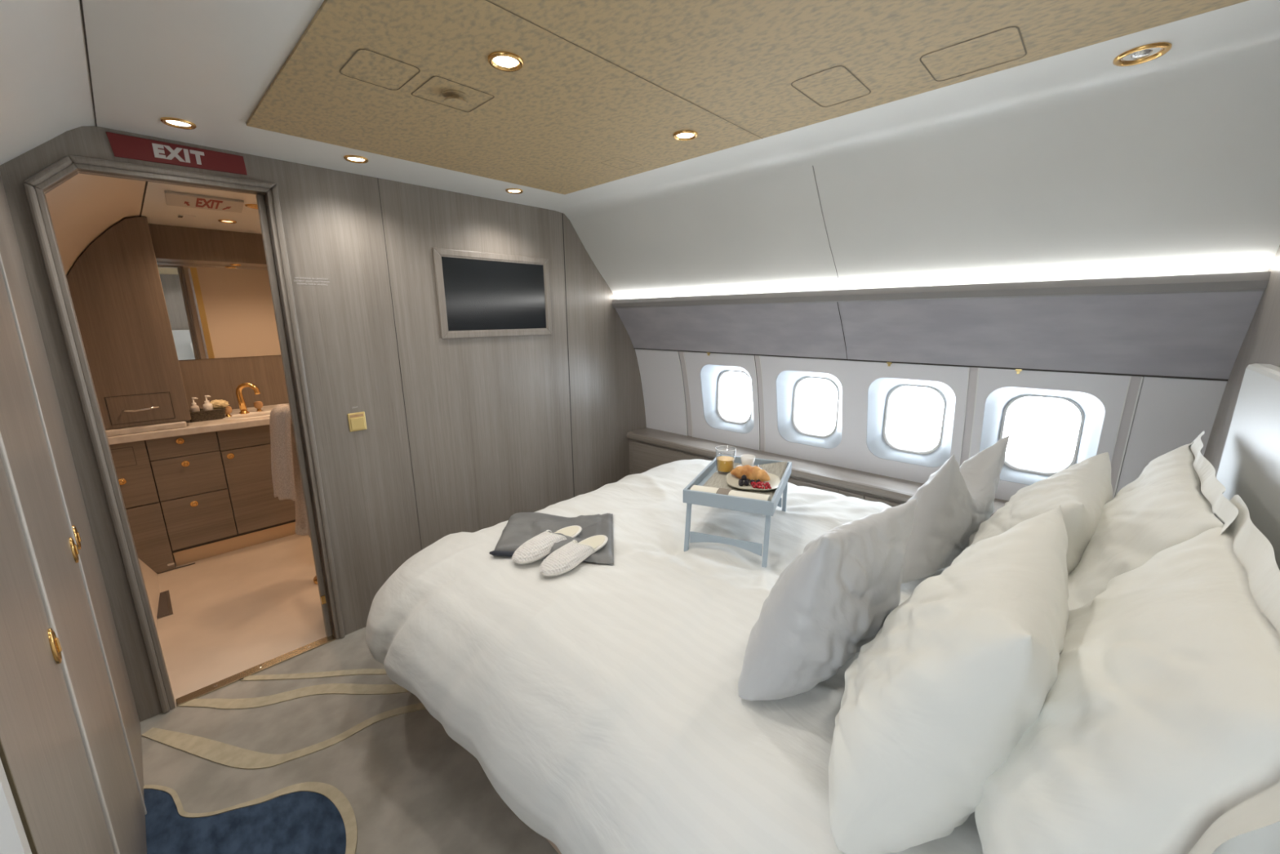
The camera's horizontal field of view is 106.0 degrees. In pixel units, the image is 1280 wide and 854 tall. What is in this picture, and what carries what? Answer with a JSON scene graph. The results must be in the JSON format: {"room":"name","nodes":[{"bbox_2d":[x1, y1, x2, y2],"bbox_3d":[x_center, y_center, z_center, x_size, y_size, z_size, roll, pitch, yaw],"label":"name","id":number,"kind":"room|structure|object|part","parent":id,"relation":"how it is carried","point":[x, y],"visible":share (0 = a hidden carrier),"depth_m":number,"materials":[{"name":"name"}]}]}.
{"room":"aircraft cabin","nodes":[
{"label":"aircraft cabin","id":0,"kind":"room"},
{"bbox_2d":[44,173,159,626],"bbox_3d":[-2.748,-0.030,2.308,2.100,2.053,0.855,12,18,42],"label":"wall","id":1,"kind":"structure","parent":0,"point":[84,206],"depth_m":2.08,"materials":[{"name":"beige"}]},
{"bbox_2d":[139,181,262,234],"bbox_3d":[-2.039,-1.217,2.813,2.100,0.032,1.228,12,18,42],"label":"ceiling","id":2,"kind":"structure","parent":0,"point":[154,207],"depth_m":2.58,"materials":[{"name":"grey"}]},
{"bbox_2d":[177,214,195,218],"bbox_3d":[-2.498,-1.158,2.657,0.070,0.007,0.070,12,18,42],"label":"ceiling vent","id":3,"kind":"object","parent":2,"relation":"in","point":[179,215],"visible":1,"depth_m":2.64,"materials":[{"name":"white plastic"}]},
{"bbox_2d":[164,191,244,213],"bbox_3d":[-2.099,-1.084,2.333,0.284,0.012,0.308,-12,17,-41],"label":"placard","id":4,"kind":"object","parent":2,"relation":"attached to","point":[172,198],"visible":1,"depth_m":2.30,"materials":[{"name":"grey plastic"}]},
{"bbox_2d":[217,219,236,223],"bbox_3d":[-2.394,-1.198,2.795,0.084,0.021,0.084,12,18,42],"label":"recessed light","id":5,"kind":"object","parent":2,"relation":"in","point":[228,221],"visible":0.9,"depth_m":2.80,"materials":[{"name":"gold metal"}]},
{"bbox_2d":[244,204,257,208],"bbox_3d":[-1.937,-1.113,2.440,0.100,0.008,0.100,12,18,42],"label":"air nozzle","id":6,"kind":"object","parent":2,"relation":"attached to","point":[250,206],"visible":0.56,"depth_m":2.40,"materials":[{"name":"gold metal"}]},
{"bbox_2d":[148,223,266,267],"bbox_3d":[-2.608,-1.220,3.351,0.250,0.194,1.152,12,18,42],"label":"wall","id":7,"kind":"structure","parent":0,"point":[171,244],"depth_m":3.05,"materials":[{"name":"brown wood"}]},
{"bbox_2d":[230,263,241,266],"bbox_3d":[-2.731,-1.100,3.252,0.060,0.021,0.060,12,18,42],"label":"ceiling light","id":8,"kind":"object","parent":7,"relation":"attached to","point":[233,264],"visible":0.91,"depth_m":3.24,"materials":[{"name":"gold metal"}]},
{"bbox_2d":[164,262,288,409],"bbox_3d":[-3.106,-0.275,3.282,0.100,2.100,2.250,12,18,42],"label":"wall","id":9,"kind":"structure","parent":0,"point":[219,379],"depth_m":3.43,"materials":[{"name":"brown wood"}]},
{"bbox_2d":[66,216,191,429],"bbox_3d":[-3.033,-0.602,2.796,0.563,1.144,0.422,12,18,42],"label":"upper cabinet","id":10,"kind":"object","parent":9,"relation":"attached to","point":[115,286],"visible":0.88,"depth_m":2.66,"materials":[{"name":"brown wood"}]},
{"bbox_3d":[-2.847,-0.108,2.751,0.008,0.150,0.252,12,18,42],"label":"drawer","id":11,"kind":"part","parent":10,"relation":"part of","materials":[{"name":"brown wood"}]},
{"bbox_3d":[-2.829,-0.102,2.736,0.039,0.018,0.152,12,18,42],"label":"handle","id":12,"kind":"part","parent":10,"relation":"part of","materials":[{"name":"silver metal"}]},
{"bbox_2d":[156,262,280,359],"bbox_3d":[-2.696,-0.838,3.521,0.006,0.621,1.140,12,18,42],"label":"mirror","id":13,"kind":"object","parent":9,"relation":"attached to","point":[214,311],"visible":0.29,"depth_m":3.31,"materials":[{"name":"white mirror"}]},
{"bbox_2d":[0,125,646,721],"bbox_3d":[-1.069,-0.210,2.481,0.051,2.300,3.900,12,18,42],"label":"wall","id":14,"kind":"structure","parent":0,"point":[460,434],"depth_m":2.36,"materials":[{"name":"grey wood"}]},
{"bbox_2d":[106,131,247,174],"bbox_3d":[-1.609,-0.951,1.694,0.007,0.072,0.354,12,18,42],"label":"exit sign","id":15,"kind":"object","parent":14,"relation":"attached to","point":[123,146],"visible":1,"depth_m":1.68,"materials":[{"name":"red plastic"}]},
{"bbox_2d":[22,155,344,712],"bbox_3d":[-1.664,0.076,1.904,0.088,2.009,0.653,12,18,42],"label":"trim","id":16,"kind":"structure","parent":14,"relation":"attached to","point":[60,169],"depth_m":1.80,"materials":[{"name":"grey wood"}]},
{"bbox_3d":[-1.488,0.812,2.265,0.008,0.040,0.016,12,18,42],"label":"strike plate","id":17,"kind":"part","parent":16,"relation":"part of","materials":[{"name":"gold metal"}]},
{"bbox_2d":[293,277,329,285],"bbox_3d":[-1.376,-0.612,2.023,0.001,0.028,0.128,12,18,42],"label":"placard","id":18,"kind":"object","parent":14,"relation":"attached to","point":[295,277],"visible":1,"depth_m":2.02,"materials":[{"name":"grey"}]},
{"bbox_2d":[347,406,366,431],"bbox_3d":[-1.305,-0.038,2.221,0.009,0.112,0.072,12,18,42],"label":"wall switch","id":19,"kind":"object","parent":14,"relation":"attached to","point":[357,421],"visible":1,"depth_m":2.22,"materials":[{"name":"gold metal"}]},
{"bbox_2d":[432,247,552,338],"bbox_3d":[-0.773,-0.719,2.642,0.012,0.438,0.686,12,18,42],"label":"television","id":20,"kind":"object","parent":14,"relation":"attached to","point":[479,294],"visible":1,"depth_m":2.61,"materials":[{"name":"black glass"}]},
{"bbox_2d":[139,533,558,853],"bbox_3d":[-0.657,1.052,2.200,5.600,0.058,3.650,12,18,42],"label":"floor","id":21,"kind":"structure","parent":0,"point":[318,750],"depth_m":1.73,"materials":[{"name":"carpet"}]},
{"bbox_2d":[0,173,146,853],"bbox_3d":[-1.427,0.323,0.996,1.583,1.930,0.337,12,18,42],"label":"closet","id":22,"kind":"object","parent":21,"relation":"on","point":[72,777],"visible":1,"depth_m":0.98,"materials":[{"name":"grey wood"}]},
{"bbox_3d":[-0.863,0.438,0.469,0.024,1.930,0.331,12,18,42],"label":"panel","id":23,"kind":"part","parent":22,"relation":"part of","materials":[{"name":"grey"}]},
{"bbox_3d":[-0.946,0.378,0.736,0.450,1.930,0.053,12,18,42],"label":"door","id":24,"kind":"part","parent":22,"relation":"part of","materials":[{"name":"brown wood"}]},
{"bbox_3d":[-1.081,0.405,0.894,0.008,0.028,0.007,12,18,42],"label":"latch lever","id":25,"kind":"part","parent":22,"relation":"part of","materials":[{"name":"gold metal"}]},
{"bbox_3d":[-1.483,0.322,1.267,0.008,0.028,0.007,12,18,42],"label":"latch lever","id":26,"kind":"part","parent":22,"relation":"part of","materials":[{"name":"gold metal"}]},
{"bbox_3d":[-1.563,0.306,1.341,0.008,0.028,0.007,12,18,42],"label":"latch lever","id":27,"kind":"part","parent":22,"relation":"part of","materials":[{"name":"gold metal"}]},
{"bbox_2d":[156,590,173,619],"bbox_3d":[-2.592,0.959,2.568,0.330,0.006,0.135,12,18,42],"label":"floor vent","id":28,"kind":"object","parent":21,"relation":"in","point":[165,608],"visible":0.48,"depth_m":2.57,"materials":[{"name":"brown metal"}]},
{"bbox_3d":[-2.594,0.957,2.566,0.300,0.002,0.110,12,18,42],"label":"panel","id":29,"kind":"part","parent":28,"relation":"part of","materials":[{"name":"grey"}]},
{"bbox_2d":[175,562,195,568],"bbox_3d":[-2.830,0.864,3.000,0.013,0.002,0.090,12,18,42],"label":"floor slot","id":30,"kind":"object","parent":21,"relation":"on","point":[194,562],"visible":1,"depth_m":3.00,"materials":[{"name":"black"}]},
{"bbox_2d":[109,424,295,573],"bbox_3d":[-2.642,0.343,3.430,0.537,0.822,1.570,12,18,42],"label":"vanity cabinet","id":31,"kind":"object","parent":21,"relation":"on","point":[197,496],"visible":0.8,"depth_m":3.00,"materials":[{"name":"brown wood"}]},
{"bbox_3d":[-2.935,0.313,2.728,0.027,0.038,0.038,12,18,42],"label":"knob","id":32,"kind":"part","parent":31,"relation":"part of","materials":[{"name":"gold metal"}]},
{"bbox_3d":[-2.939,0.276,2.751,0.021,0.379,0.215,12,18,42],"label":"door","id":33,"kind":"part","parent":31,"relation":"part of","materials":[{"name":"brown wood"}]},
{"bbox_3d":[-2.935,0.676,2.843,0.021,0.428,0.215,12,18,42],"label":"drawer","id":34,"kind":"part","parent":31,"relation":"part of","materials":[{"name":"brown wood"}]},
{"bbox_3d":[-2.748,0.086,2.880,0.027,0.038,0.038,12,18,42],"label":"knob","id":35,"kind":"part","parent":31,"relation":"part of","materials":[{"name":"gold metal"}]},
{"bbox_3d":[-2.756,0.108,2.912,0.021,0.127,0.309,12,18,42],"label":"drawer","id":36,"kind":"part","parent":31,"relation":"part of","materials":[{"name":"brown wood"}]},
{"bbox_3d":[-2.746,0.225,2.913,0.027,0.038,0.038,12,18,42],"label":"knob","id":37,"kind":"part","parent":31,"relation":"part of","materials":[{"name":"gold metal"}]},
{"bbox_3d":[-2.754,0.295,2.954,0.021,0.247,0.309,12,18,42],"label":"drawer","id":38,"kind":"part","parent":31,"relation":"part of","materials":[{"name":"brown wood"}]},
{"bbox_3d":[-2.745,0.476,2.969,0.027,0.038,0.038,12,18,42],"label":"knob","id":39,"kind":"part","parent":31,"relation":"part of","materials":[{"name":"gold metal"}]},
{"bbox_2d":[105,403,288,444],"bbox_3d":[-2.629,-0.095,3.314,0.598,0.079,1.590,12,18,42],"label":"countertop","id":40,"kind":"structure","parent":31,"relation":"on","point":[253,419],"depth_m":2.89,"materials":[{"name":"stone"}]},
{"bbox_2d":[189,407,226,422],"bbox_3d":[-2.782,-0.082,3.094,0.128,0.067,0.193,12,18,42],"label":"basket","id":41,"kind":"object","parent":40,"relation":"on","point":[217,414],"visible":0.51,"depth_m":3.06,"materials":[{"name":"wicker"}]},
{"bbox_2d":[190,397,199,412],"bbox_3d":[-2.799,-0.114,3.031,0.042,0.146,0.042,-1,13,-1],"label":"pump bottle","id":42,"kind":"object","parent":41,"relation":"in","point":[193,407],"visible":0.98,"depth_m":3.02,"materials":[{"name":"grey plastic"}]},
{"bbox_2d":[202,395,213,410],"bbox_3d":[-2.756,-0.127,3.075,0.048,0.151,0.049,12,18,42],"label":"pump bottle","id":43,"kind":"object","parent":41,"relation":"in","point":[206,406],"visible":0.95,"depth_m":3.06,"materials":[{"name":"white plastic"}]},
{"bbox_2d":[209,399,229,409],"bbox_3d":[-2.737,-0.145,3.124,0.073,0.067,0.115,12,18,42],"label":"sponge","id":44,"kind":"object","parent":41,"relation":"on","point":[217,404],"visible":0.88,"depth_m":3.11,"materials":[{"name":"beige"}]},
{"bbox_2d":[222,382,262,417],"bbox_3d":[-2.685,-0.191,3.245,0.114,0.210,0.234,10,17,38],"label":"faucet","id":45,"kind":"object","parent":40,"relation":"on","point":[258,405],"visible":0.91,"depth_m":3.25,"materials":[{"name":"gold metal"}]},
{"bbox_3d":[-2.718,-0.112,3.171,0.051,0.051,0.052,12,18,42],"label":"handle","id":46,"kind":"part","parent":45,"relation":"part of","materials":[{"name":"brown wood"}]},
{"bbox_3d":[-2.653,-0.207,3.272,0.141,0.192,0.040,-4,13,-14],"label":"spout","id":47,"kind":"part","parent":45,"relation":"part of","materials":[{"name":"gold metal"}]},
{"bbox_3d":[-2.651,-0.153,3.346,0.051,0.051,0.052,12,18,42],"label":"handle","id":48,"kind":"part","parent":45,"relation":"part of","materials":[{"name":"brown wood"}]},
{"bbox_2d":[222,409,271,419],"bbox_3d":[-2.589,-0.085,3.242,0.245,0.004,0.340,12,18,42],"label":"basin","id":49,"kind":"object","parent":40,"relation":"in","point":[251,415],"depth_m":3.20,"materials":[{"name":"white ceramic"}]},
{"bbox_3d":[-2.752,0.574,3.018,0.021,0.315,0.309,12,18,42],"label":"drawer","id":50,"kind":"part","parent":31,"relation":"part of","materials":[{"name":"brown wood"}]},
{"bbox_3d":[-2.600,0.187,3.062,0.027,0.038,0.038,12,18,42],"label":"knob","id":51,"kind":"part","parent":31,"relation":"part of","materials":[{"name":"gold metal"}]},
{"bbox_3d":[-2.454,0.037,3.222,0.021,0.133,0.559,12,18,42],"label":"drawer","id":52,"kind":"part","parent":31,"relation":"part of","materials":[{"name":"brown wood"}]},
{"bbox_3d":[-2.451,0.381,3.301,0.021,0.561,0.559,12,18,42],"label":"door","id":53,"kind":"part","parent":31,"relation":"part of","materials":[{"name":"brown wood"}]},
{"bbox_2d":[176,634,335,706],"bbox_3d":[-1.658,1.053,2.117,0.050,0.009,0.553,12,18,42],"label":"trim","id":54,"kind":"structure","parent":21,"relation":"on","point":[214,686],"depth_m":2.09,"materials":[{"name":"gold metal"}]},
{"bbox_2d":[313,575,317,584],"bbox_3d":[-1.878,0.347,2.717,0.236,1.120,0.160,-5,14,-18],"label":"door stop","id":55,"kind":"object","parent":21,"relation":"on","point":[315,580],"visible":0.03,"depth_m":2.80,"materials":[{"name":"gold metal"}]},
{"bbox_2d":[269,404,310,537],"bbox_3d":[-1.934,0.262,2.688,0.188,0.776,0.177,4,14,19],"label":"towel","id":56,"kind":"object","parent":55,"relation":"hanging from","point":[286,474],"visible":0.61,"depth_m":2.61,"materials":[{"name":"white fabric"}]},
{"bbox_2d":[546,838,561,853],"bbox_3d":[0.500,0.815,1.787,1.965,0.585,1.742,12,18,42],"label":"bed","id":57,"kind":"object","parent":21,"relation":"on","point":[552,843],"visible":0.02,"depth_m":1.36,"materials":[{"name":"beige fabric"}]},
{"bbox_2d":[365,458,982,853],"bbox_3d":[0.296,0.673,1.813,2.294,0.533,1.963,12,18,42],"label":"duvet","id":58,"kind":"object","parent":57,"relation":"on","point":[602,704],"visible":0.62,"depth_m":1.25,"materials":[{"name":"fabric"}]},
{"bbox_2d":[488,511,613,564],"bbox_3d":[-0.321,0.408,1.855,0.509,0.067,0.388,1,13,6],"label":"folded cloth","id":59,"kind":"object","parent":58,"relation":"on","point":[521,527],"visible":0.68,"depth_m":1.86,"materials":[{"name":"grey fabric"}]},
{"bbox_2d":[511,524,582,564],"bbox_3d":[-0.333,0.408,1.748,0.114,0.062,0.301,9,16,36],"label":"slipper","id":60,"kind":"object","parent":59,"relation":"on","point":[539,546],"visible":0.97,"depth_m":1.69,"materials":[{"name":"white fabric"}]},
{"bbox_2d":[538,534,608,576],"bbox_3d":[-0.221,0.425,1.665,0.114,0.060,0.302,10,17,39],"label":"slipper","id":61,"kind":"object","parent":59,"relation":"on","point":[565,558],"visible":1,"depth_m":1.61,"materials":[{"name":"white fabric"}]},
{"bbox_2d":[682,453,791,567],"bbox_3d":[0.400,0.304,1.919,0.320,0.236,0.513,5,14,23],"label":"tray table","id":62,"kind":"object","parent":58,"relation":"on","point":[766,508],"visible":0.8,"depth_m":1.71,"materials":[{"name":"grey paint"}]},
{"bbox_3d":[0.176,0.355,1.771,0.016,0.206,0.047,5,14,23],"label":"leg","id":63,"kind":"part","parent":62,"relation":"part of","materials":[{"name":"blue paint"}]},
{"bbox_2d":[689,484,769,501],"bbox_3d":[0.318,0.241,1.721,0.277,0.029,0.066,5,14,23],"label":"napkin","id":64,"kind":"object","parent":62,"relation":"on","point":[695,487],"visible":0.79,"depth_m":1.71,"materials":[{"name":"beige fabric"}]},
{"bbox_2d":[702,461,787,501],"bbox_3d":[0.422,0.191,1.921,0.270,0.036,0.395,5,14,23],"label":"placemat","id":65,"kind":"object","parent":62,"relation":"on","point":[718,479],"visible":0.36,"depth_m":1.94,"materials":[{"name":"beige fabric"}]},
{"bbox_2d":[715,445,736,471],"bbox_3d":[0.352,0.139,1.988,0.084,0.108,0.084,12,18,42],"label":"juice glass","id":66,"kind":"object","parent":65,"relation":"on","point":[724,463],"visible":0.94,"depth_m":1.97,"materials":[{"name":"orange"}]},
{"bbox_2d":[726,472,780,490],"bbox_3d":[0.438,0.212,1.865,0.204,0.019,0.204,2,13,9],"label":"plate","id":67,"kind":"object","parent":65,"relation":"on","point":[732,480],"visible":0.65,"depth_m":1.86,"materials":[{"name":"beige ceramic"}]},
{"bbox_2d":[738,480,743,485],"bbox_3d":[0.385,0.214,1.836,0.021,0.024,0.021,9,16,35],"label":"blackberry","id":68,"kind":"object","parent":67,"relation":"on","point":[740,482],"visible":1,"depth_m":1.83,"materials":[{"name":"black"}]},
{"bbox_2d":[741,474,746,480],"bbox_3d":[0.400,0.195,1.849,0.021,0.024,0.021,3,13,14],"label":"blackberry","id":69,"kind":"object","parent":67,"relation":"on","point":[744,477],"visible":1,"depth_m":1.84,"materials":[{"name":"black food"}]},
{"bbox_2d":[743,480,749,485],"bbox_3d":[0.406,0.213,1.839,0.021,0.024,0.021,7,15,28],"label":"blackberry","id":70,"kind":"object","parent":67,"relation":"on","point":[746,482],"visible":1,"depth_m":1.83,"materials":[{"name":"black food"}]},
{"bbox_2d":[730,464,769,481],"bbox_3d":[0.439,0.180,1.901,0.162,0.057,0.062,8,15,32],"label":"croissant","id":71,"kind":"object","parent":67,"relation":"on","point":[754,473],"visible":0.89,"depth_m":1.88,"materials":[{"name":"orange food"}]},
{"bbox_3d":[0.459,0.177,2.027,0.112,0.008,0.112,12,18,42],"label":"saucer","id":72,"kind":"object","parent":65,"relation":"on","visible":0},
{"bbox_2d":[740,453,755,466],"bbox_3d":[0.452,0.150,2.022,0.062,0.057,0.062,12,18,42],"label":"cup","id":73,"kind":"object","parent":72,"relation":"on","point":[746,459],"visible":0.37,"depth_m":2.00,"materials":[{"name":"white ceramic"}]},
{"bbox_3d":[0.436,0.379,1.659,0.016,0.206,0.047,5,14,23],"label":"leg","id":74,"kind":"part","parent":62,"relation":"part of","materials":[{"name":"blue paint"}]},
{"bbox_3d":[0.623,0.283,2.071,0.016,0.206,0.018,5,14,23],"label":"leg","id":75,"kind":"part","parent":62,"relation":"part of","materials":[{"name":"blue paint"}]},
{"bbox_2d":[737,498,917,700],"bbox_3d":[0.436,0.388,1.131,0.453,0.411,0.236,-10,16,-36],"label":"cushion","id":76,"kind":"object","parent":58,"relation":"on","point":[834,597],"visible":0.93,"depth_m":1.02,"materials":[{"name":"grey fabric"}]},
{"bbox_2d":[828,504,1069,853],"bbox_3d":[0.582,0.425,0.903,0.589,0.500,0.310,-13,18,-42],"label":"pillow","id":77,"kind":"object","parent":58,"relation":"on","point":[952,679],"visible":0.94,"depth_m":0.76,"materials":[{"name":"white fabric"}]},
{"bbox_2d":[901,435,1009,583],"bbox_3d":[0.990,0.260,1.572,0.434,0.451,0.219,-10,16,-35],"label":"cushion","id":78,"kind":"object","parent":58,"relation":"on","point":[954,500],"visible":0.8,"depth_m":1.47,"materials":[{"name":"grey fabric"}]},
{"bbox_2d":[965,452,1113,575],"bbox_3d":[1.119,0.320,1.386,0.593,0.443,0.303,-12,17,-41],"label":"pillow","id":79,"kind":"object","parent":58,"relation":"on","point":[1082,490],"visible":0.4,"depth_m":1.24,"materials":[{"name":"white fabric"}]},
{"bbox_2d":[974,494,1279,853],"bbox_3d":[0.727,0.448,0.722,0.312,0.608,0.648,12,18,42],"label":"pillow","id":80,"kind":"object","parent":58,"relation":"on","point":[1157,731],"visible":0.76,"depth_m":0.57,"materials":[{"name":"white fabric"}]},
{"bbox_2d":[1066,431,1238,610],"bbox_3d":[1.160,0.331,1.168,0.808,0.570,0.262,-13,18,-43],"label":"pillow","id":81,"kind":"object","parent":58,"relation":"on","point":[1178,496],"visible":0.44,"depth_m":1.00,"materials":[{"name":"white fabric"}]},
{"bbox_2d":[626,427,1008,516],"bbox_3d":[0.985,0.548,2.767,2.770,0.660,0.251,12,18,42],"label":"ledge","id":82,"kind":"object","parent":21,"relation":"on","point":[649,448],"visible":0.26,"depth_m":2.76,"materials":[{"name":"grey wood"}]},
{"bbox_3d":[0.183,0.297,3.357,0.636,0.298,0.015,12,18,42],"label":"door","id":83,"kind":"part","parent":82,"relation":"part of","materials":[{"name":"brown wood"}]},
{"bbox_3d":[0.730,0.409,2.850,0.864,0.298,0.015,12,18,42],"label":"door","id":84,"kind":"part","parent":82,"relation":"part of","materials":[{"name":"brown wood"}]},
{"bbox_3d":[1.092,0.483,2.514,0.126,0.298,0.015,12,18,42],"label":"door","id":85,"kind":"part","parent":82,"relation":"part of","materials":[{"name":"wood"}]},
{"bbox_3d":[1.307,0.527,2.316,0.458,0.298,0.015,12,18,42],"label":"door","id":86,"kind":"part","parent":82,"relation":"part of","materials":[{"name":"wood"}]},
{"bbox_2d":[0,0,1279,299],"bbox_3d":[0.077,-0.560,1.031,3.480,0.610,3.010,12,18,42],"label":"ceiling","id":87,"kind":"structure","parent":0,"point":[1075,160],"depth_m":1.48,"materials":[{"name":"grey"}]},
{"bbox_2d":[160,117,196,129],"bbox_3d":[-1.460,-0.966,1.523,0.084,0.021,0.084,12,18,42],"label":"recessed light","id":88,"kind":"object","parent":87,"relation":"in","point":[167,121],"visible":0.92,"depth_m":1.53,"materials":[{"name":"gold metal"}]},
{"bbox_2d":[343,155,368,163],"bbox_3d":[-1.108,-1.051,1.880,0.084,0.021,0.084,12,18,42],"label":"recessed light","id":89,"kind":"object","parent":87,"relation":"in","point":[348,157],"visible":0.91,"depth_m":1.88,"materials":[{"name":"gold metal"}]},
{"bbox_2d":[505,188,523,194],"bbox_3d":[-0.619,-1.168,2.373,0.084,0.021,0.084,12,18,42],"label":"recessed light","id":90,"kind":"object","parent":87,"relation":"in","point":[518,191],"visible":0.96,"depth_m":2.38,"materials":[{"name":"gold metal"}]},
{"bbox_2d":[246,0,1249,194],"bbox_3d":[0.302,-0.840,0.945,3.082,0.008,1.269,12,18,42],"label":"ceiling panel","id":91,"kind":"object","parent":87,"relation":"attached to","point":[602,90],"depth_m":1.19,"materials":[{"name":"gold"}]},
{"bbox_2d":[442,89,468,107],"bbox_3d":[-0.512,-0.908,1.338,0.068,0.022,0.068,12,18,42],"label":"smoke detector","id":92,"kind":"object","parent":91,"relation":"attached to","point":[452,99],"visible":1,"depth_m":1.33,"materials":[{"name":"beige plastic"}]},
{"bbox_2d":[487,51,524,71],"bbox_3d":[-0.323,-0.884,1.158,0.084,0.021,0.084,12,18,42],"label":"ceiling light","id":93,"kind":"object","parent":91,"relation":"attached to","point":[517,64],"visible":0.94,"depth_m":1.16,"materials":[{"name":"gold metal"}]},
{"bbox_2d":[673,129,697,141],"bbox_3d":[0.155,-0.998,1.640,0.084,0.021,0.084,12,18,42],"label":"ceiling light","id":94,"kind":"object","parent":91,"relation":"attached to","point":[677,135],"visible":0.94,"depth_m":1.64,"materials":[{"name":"gold metal"}]},
{"bbox_2d":[1112,42,1172,66],"bbox_3d":[1.214,-0.906,1.165,0.100,0.021,0.100,12,18,42],"label":"recessed light","id":95,"kind":"object","parent":87,"relation":"in","point":[1140,57],"visible":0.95,"depth_m":1.16,"materials":[{"name":"gold metal"}]},
{"bbox_3d":[1.214,-0.907,1.165,0.068,0.011,0.068,12,18,42],"label":"lamp shade","id":96,"kind":"part","parent":95,"relation":"part of","materials":[{"name":"gold metal"}]},
{"bbox_2d":[694,351,1143,497],"bbox_3d":[-0.832,-0.090,2.058,6.480,2.450,3.690,12,18,42],"label":"wall","id":97,"kind":"structure","parent":0,"point":[695,352],"depth_m":2.83,"materials":[{"name":"grey plastic"}]},
{"bbox_2d":[611,271,1271,307],"bbox_3d":[0.860,-0.634,2.372,2.770,0.062,0.135,12,18,42],"label":"trim","id":98,"kind":"structure","parent":97,"relation":"attached to","point":[1255,281],"depth_m":1.81,"materials":[{"name":"grey plastic"}]},
{"bbox_2d":[614,291,1263,498],"bbox_3d":[0.951,-0.174,2.572,2.770,0.956,0.345,12,18,42],"label":"wall","id":99,"kind":"structure","parent":0,"point":[1185,347],"depth_m":1.92,"materials":[{"name":"grey plastic"}]},
{"bbox_3d":[0.157,-0.223,3.471,0.395,0.662,0.140,12,18,42],"label":"panel","id":100,"kind":"part","parent":99,"relation":"part of","materials":[{"name":"white plastic"}]},
{"bbox_2d":[684,351,759,450],"bbox_3d":[0.543,-0.152,3.140,0.523,0.666,0.208,12,18,42],"label":"window","id":101,"kind":"structure","parent":99,"relation":"in","point":[711,375],"depth_m":3.19,"materials":[{"name":"grey plastic"}]},
{"bbox_3d":[0.628,-0.198,3.170,0.270,0.348,0.034,12,18,42],"label":"frame","id":102,"kind":"part","parent":101,"relation":"part of","materials":[{"name":"white plastic"}]},
{"bbox_2d":[760,355,968,483],"bbox_3d":[1.135,-0.032,2.592,1.023,0.666,0.208,12,18,42],"label":"wall panel","id":103,"kind":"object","parent":99,"relation":"in","point":[847,443],"depth_m":2.54,"materials":[{"name":"white plastic"}]},
{"bbox_3d":[1.023,-0.117,2.804,0.270,0.348,0.034,12,18,42],"label":"frame","id":104,"kind":"part","parent":103,"relation":"part of","materials":[{"name":"white plastic"}]},
{"bbox_3d":[1.397,-0.041,2.458,0.270,0.348,0.034,12,18,42],"label":"frame","id":105,"kind":"part","parent":103,"relation":"part of","materials":[{"name":"white"}]},
{"bbox_2d":[613,260,1268,298],"bbox_3d":[0.825,-0.674,2.326,2.750,0.025,0.024,12,18,42],"label":"led strip","id":106,"kind":"object","parent":99,"relation":"attached to","point":[1249,265],"visible":1,"depth_m":1.82,"materials":[{"name":"white plastic"}]},
{"bbox_2d":[969,368,1129,501],"bbox_3d":[1.702,0.084,2.067,0.464,0.666,0.208,12,18,42],"label":"window","id":107,"kind":"structure","parent":99,"relation":"in","point":[1099,399],"depth_m":2.01,"materials":[{"name":"grey plastic"}]},
{"bbox_3d":[1.758,0.032,2.123,0.270,0.348,0.034,12,18,42],"label":"frame","id":108,"kind":"part","parent":107,"relation":"part of","materials":[{"name":"white"}]},
{"bbox_3d":[1.952,0.143,1.807,0.195,0.662,0.140,12,18,42],"label":"panel","id":109,"kind":"part","parent":99,"relation":"part of","materials":[{"name":"white plastic"}]},
{"bbox_2d":[1203,244,1279,477],"bbox_3d":[0.972,0.206,0.588,0.040,2.300,3.900,12,18,42],"label":"wall","id":110,"kind":"structure","parent":0,"point":[1260,344],"depth_m":1.43,"materials":[{"name":"white plastic"}]},
{"bbox_2d":[1216,363,1279,569],"bbox_3d":[1.017,0.517,0.771,0.048,1.112,1.615,12,18,42],"label":"headboard","id":111,"kind":"object","parent":110,"relation":"attached to","point":[1249,468],"visible":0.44,"depth_m":1.04,"materials":[{"name":"grey leather"}]}
]}

